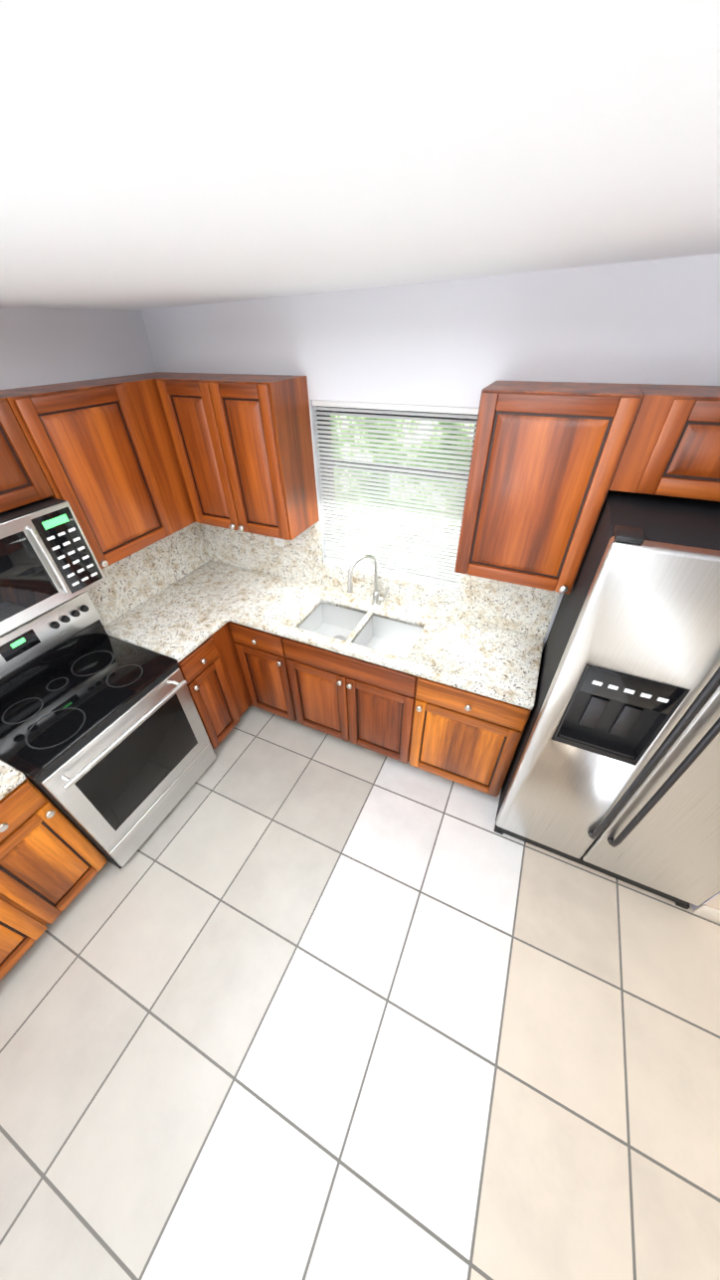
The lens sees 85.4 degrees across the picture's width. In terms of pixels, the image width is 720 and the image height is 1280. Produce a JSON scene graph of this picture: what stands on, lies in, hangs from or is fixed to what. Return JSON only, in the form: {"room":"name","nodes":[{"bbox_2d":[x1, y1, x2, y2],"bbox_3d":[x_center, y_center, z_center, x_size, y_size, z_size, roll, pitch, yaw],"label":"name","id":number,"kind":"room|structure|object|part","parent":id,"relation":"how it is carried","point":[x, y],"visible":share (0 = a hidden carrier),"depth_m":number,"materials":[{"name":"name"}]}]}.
{"room":"kitchen","nodes":[
{"label":"kitchen","id":0,"kind":"room"},
{"bbox_2d":[0,307,157,389],"bbox_3d":[-2.317,0.508,0.861,0.150,2.750,5.250,15,42,20],"label":"wall","id":1,"kind":"structure","parent":0,"point":[43,346],"depth_m":1.82,"materials":[{"name":"white paint"}]},
{"bbox_2d":[0,391,63,513],"bbox_3d":[-1.585,-0.568,1.324,0.325,0.354,0.756,15,42,20],"label":"upper cabinet","id":2,"kind":"object","parent":1,"relation":"attached to","point":[26,477],"depth_m":1.51,"materials":[{"name":"brown wood"}]},
{"bbox_2d":[0,497,105,635],"bbox_3d":[-1.527,-0.261,1.537,0.396,0.387,0.756,15,42,20],"label":"microwave","id":3,"kind":"object","parent":2,"relation":"attached to","point":[48,561],"visible":1,"depth_m":1.59,"materials":[{"name":"silver plastic"}]},
{"bbox_2d":[0,378,179,569],"bbox_3d":[-1.317,-0.785,1.885,0.325,0.725,0.499,15,42,20],"label":"upper cabinet","id":4,"kind":"object","parent":1,"relation":"attached to","point":[99,456],"depth_m":1.79,"materials":[{"name":"brown wood"}]},
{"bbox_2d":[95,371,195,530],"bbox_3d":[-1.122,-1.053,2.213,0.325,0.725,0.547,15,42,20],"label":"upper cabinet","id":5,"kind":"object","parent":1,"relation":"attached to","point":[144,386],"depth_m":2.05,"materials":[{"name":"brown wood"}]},
{"bbox_2d":[84,522,208,626],"bbox_3d":[-1.931,0.299,1.490,0.020,0.447,3.798,15,42,20],"label":"backsplash","id":6,"kind":"structure","parent":1,"relation":"attached to","point":[133,580],"depth_m":2.48,"materials":[{"name":"beige stone"}]},
{"bbox_2d":[0,705,719,1279],"bbox_3d":[0.890,2.442,0.636,7.190,0.100,5.500,15,42,20],"label":"floor","id":7,"kind":"structure","parent":0,"point":[280,998],"depth_m":1.56,"materials":[{"name":"tile"}]},
{"bbox_2d":[0,862,63,980],"bbox_3d":[-1.904,1.250,1.425,0.583,0.872,0.962,15,42,20],"label":"base cabinet","id":8,"kind":"object","parent":7,"relation":"on","point":[25,913],"depth_m":1.70,"materials":[{"name":"orange wood"}]},
{"bbox_2d":[0,759,26,800],"bbox_3d":[-2.032,1.059,0.934,0.587,0.040,2.058,15,42,20],"label":"countertop","id":9,"kind":"structure","parent":8,"relation":"on","point":[11,778],"depth_m":1.54,"materials":[{"name":"beige stone"}]},
{"bbox_2d":[0,778,107,910],"bbox_3d":[-1.675,0.936,1.811,0.583,0.872,0.382,15,42,20],"label":"base cabinet","id":10,"kind":"object","parent":7,"relation":"on","point":[53,860],"depth_m":1.71,"materials":[{"name":"orange wood"}]},
{"bbox_2d":[0,591,216,869],"bbox_3d":[-1.380,0.501,2.074,0.681,1.204,0.795,15,42,20],"label":"range","id":11,"kind":"object","parent":7,"relation":"on","point":[106,749],"visible":1,"depth_m":1.94,"materials":[{"name":"silver metal"}]},
{"bbox_2d":[178,621,251,748],"bbox_3d":[-1.038,0.116,2.817,0.654,0.872,0.969,15,42,20],"label":"base cabinet","id":12,"kind":"object","parent":7,"relation":"on","point":[210,667],"visible":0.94,"depth_m":2.46,"materials":[{"name":"brown wood"}]},
{"bbox_2d":[228,621,344,728],"bbox_3d":[-0.493,0.121,2.796,0.453,0.872,0.549,15,42,20],"label":"base cabinet","id":13,"kind":"object","parent":7,"relation":"on","point":[288,678],"depth_m":2.47,"materials":[{"name":"brown wood"}]},
{"bbox_2d":[103,595,226,662],"bbox_3d":[-1.178,-0.079,2.331,0.630,0.040,0.390,15,42,20],"label":"countertop","id":14,"kind":"structure","parent":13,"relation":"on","point":[180,620],"depth_m":2.29,"materials":[{"name":"beige stone"}]},
{"bbox_2d":[154,559,544,709],"bbox_3d":[-0.177,-0.138,2.376,2.387,0.040,0.579,15,42,20],"label":"countertop","id":15,"kind":"structure","parent":13,"relation":"on","point":[495,662],"depth_m":2.24,"materials":[{"name":"beige stone"}]},
{"bbox_2d":[298,602,365,640],"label":"sink","id":16,"kind":"object","parent":15,"relation":"in","point":[327,620],"depth_m":2.56,"materials":[{"name":"white ceramic"}]},
{"bbox_2d":[353,615,423,658],"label":"sink","id":17,"kind":"object","parent":15,"relation":"in","point":[395,638],"depth_m":2.44,"materials":[{"name":"white ceramic"}]},
{"bbox_2d":[347,607,373,639],"bbox_3d":[0.002,-0.075,2.293,0.024,0.040,0.300,15,42,20],"label":"countertop","id":18,"kind":"structure","parent":13,"relation":"on","point":[369,612],"depth_m":2.31,"materials":[{"name":"white stone"}]},
{"bbox_2d":[347,553,388,606],"bbox_3d":[0.051,-0.328,2.285,0.192,0.361,0.210,15,42,20],"label":"faucet","id":19,"kind":"object","parent":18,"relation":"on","point":[376,599],"visible":1,"depth_m":2.25,"materials":[{"name":"silver metal"}]},
{"bbox_2d":[395,672,531,797],"bbox_3d":[0.638,0.431,2.376,0.619,0.872,0.549,15,42,20],"label":"base cabinet","id":20,"kind":"object","parent":7,"relation":"on","point":[469,739],"depth_m":2.12,"materials":[{"name":"brown wood"}]},
{"bbox_2d":[494,488,719,909],"bbox_3d":[1.306,0.344,1.729,0.958,1.793,0.766,15,42,20],"label":"refrigerator","id":21,"kind":"object","parent":7,"relation":"on","point":[633,517],"depth_m":1.45,"materials":[{"name":"silver metal"}]},
{"bbox_3d":[0.947,0.414,1.595,0.432,1.687,0.064,15,42,20],"label":"refrigerator door","id":22,"kind":"part","parent":21,"relation":"part of","materials":[{"name":"silver metal"}]},
{"bbox_3d":[0.950,0.277,1.469,0.303,0.422,0.054,15,42,20],"label":"refrigerator panel","id":23,"kind":"part","parent":21,"relation":"part of","materials":[{"name":"black plastic"}]},
{"bbox_3d":[1.379,0.533,1.435,0.504,1.687,0.064,15,42,20],"label":"refrigerator door","id":24,"kind":"part","parent":21,"relation":"part of","materials":[{"name":"silver metal"}]},
{"bbox_3d":[1.120,0.431,1.421,0.109,1.352,0.076,15,42,20],"label":"refrigerator handle","id":25,"kind":"part","parent":21,"relation":"part of","materials":[{"name":"silver metal"}]},
{"bbox_2d":[0,0,719,310],"bbox_3d":[0.845,0.412,-0.989,7.190,0.392,5.500,15,42,20],"label":"ceiling","id":26,"kind":"structure","parent":0,"point":[155,154],"depth_m":0.39,"materials":[{"name":"white paint"}]},
{"bbox_2d":[140,253,719,652],"bbox_3d":[0.412,-0.602,2.170,3.670,2.750,0.150,15,42,20],"label":"wall","id":27,"kind":"structure","parent":0,"point":[461,342],"depth_m":1.56,"materials":[{"name":"white paint"}]},
{"bbox_2d":[199,521,560,637],"bbox_3d":[-0.052,-0.485,2.415,2.358,0.447,0.022,15,42,20],"label":"backsplash","id":28,"kind":"structure","parent":27,"relation":"attached to","point":[504,605],"depth_m":2.39,"materials":[{"name":"beige stone"}]},
{"bbox_2d":[273,537,284,547],"bbox_3d":[-0.531,-0.664,2.535,0.072,0.116,0.008,15,42,20],"label":"electrical outlet plate","id":29,"kind":"object","parent":28,"relation":"attached to","point":[278,541],"visible":0.52,"depth_m":2.55,"materials":[{"name":"white paint"}]},
{"bbox_2d":[316,405,477,535],"bbox_3d":[0.189,-0.789,2.150,0.885,0.905,0.040,15,42,20],"label":"window","id":30,"kind":"structure","parent":27,"relation":"in","point":[379,461],"depth_m":2.02,"materials":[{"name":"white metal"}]},
{"bbox_2d":[311,399,479,587],"bbox_3d":[0.168,-0.762,2.114,0.877,0.897,0.036,15,42,20],"label":"window blinds","id":31,"kind":"object","parent":30,"relation":"attached to","point":[407,558],"visible":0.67,"depth_m":2.09,"materials":[{"name":"white paint"}]},
{"bbox_2d":[692,891,719,910],"bbox_3d":[0.909,1.342,-0.271,0.154,2.750,5.100,15,42,20],"label":"wall","id":32,"kind":"structure","parent":0,"point":[713,901],"depth_m":1.83,"materials":[{"name":"beige paint"}]},
{"bbox_2d":[693,904,719,922],"bbox_3d":[2.420,2.780,0.016,3.426,0.095,5.120,15,42,20],"label":"baseboard","id":33,"kind":"structure","parent":32,"relation":"attached to","point":[707,912],"depth_m":1.87,"materials":[{"name":"beige"}]},
{"label":"outside","id":34,"kind":"structure","parent":0,"visible":0},
{"bbox_2d":[330,415,474,556],"bbox_3d":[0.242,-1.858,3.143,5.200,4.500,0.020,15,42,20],"label":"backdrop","id":35,"kind":"structure","parent":34,"point":[402,458],"depth_m":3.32,"materials":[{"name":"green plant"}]}
]}

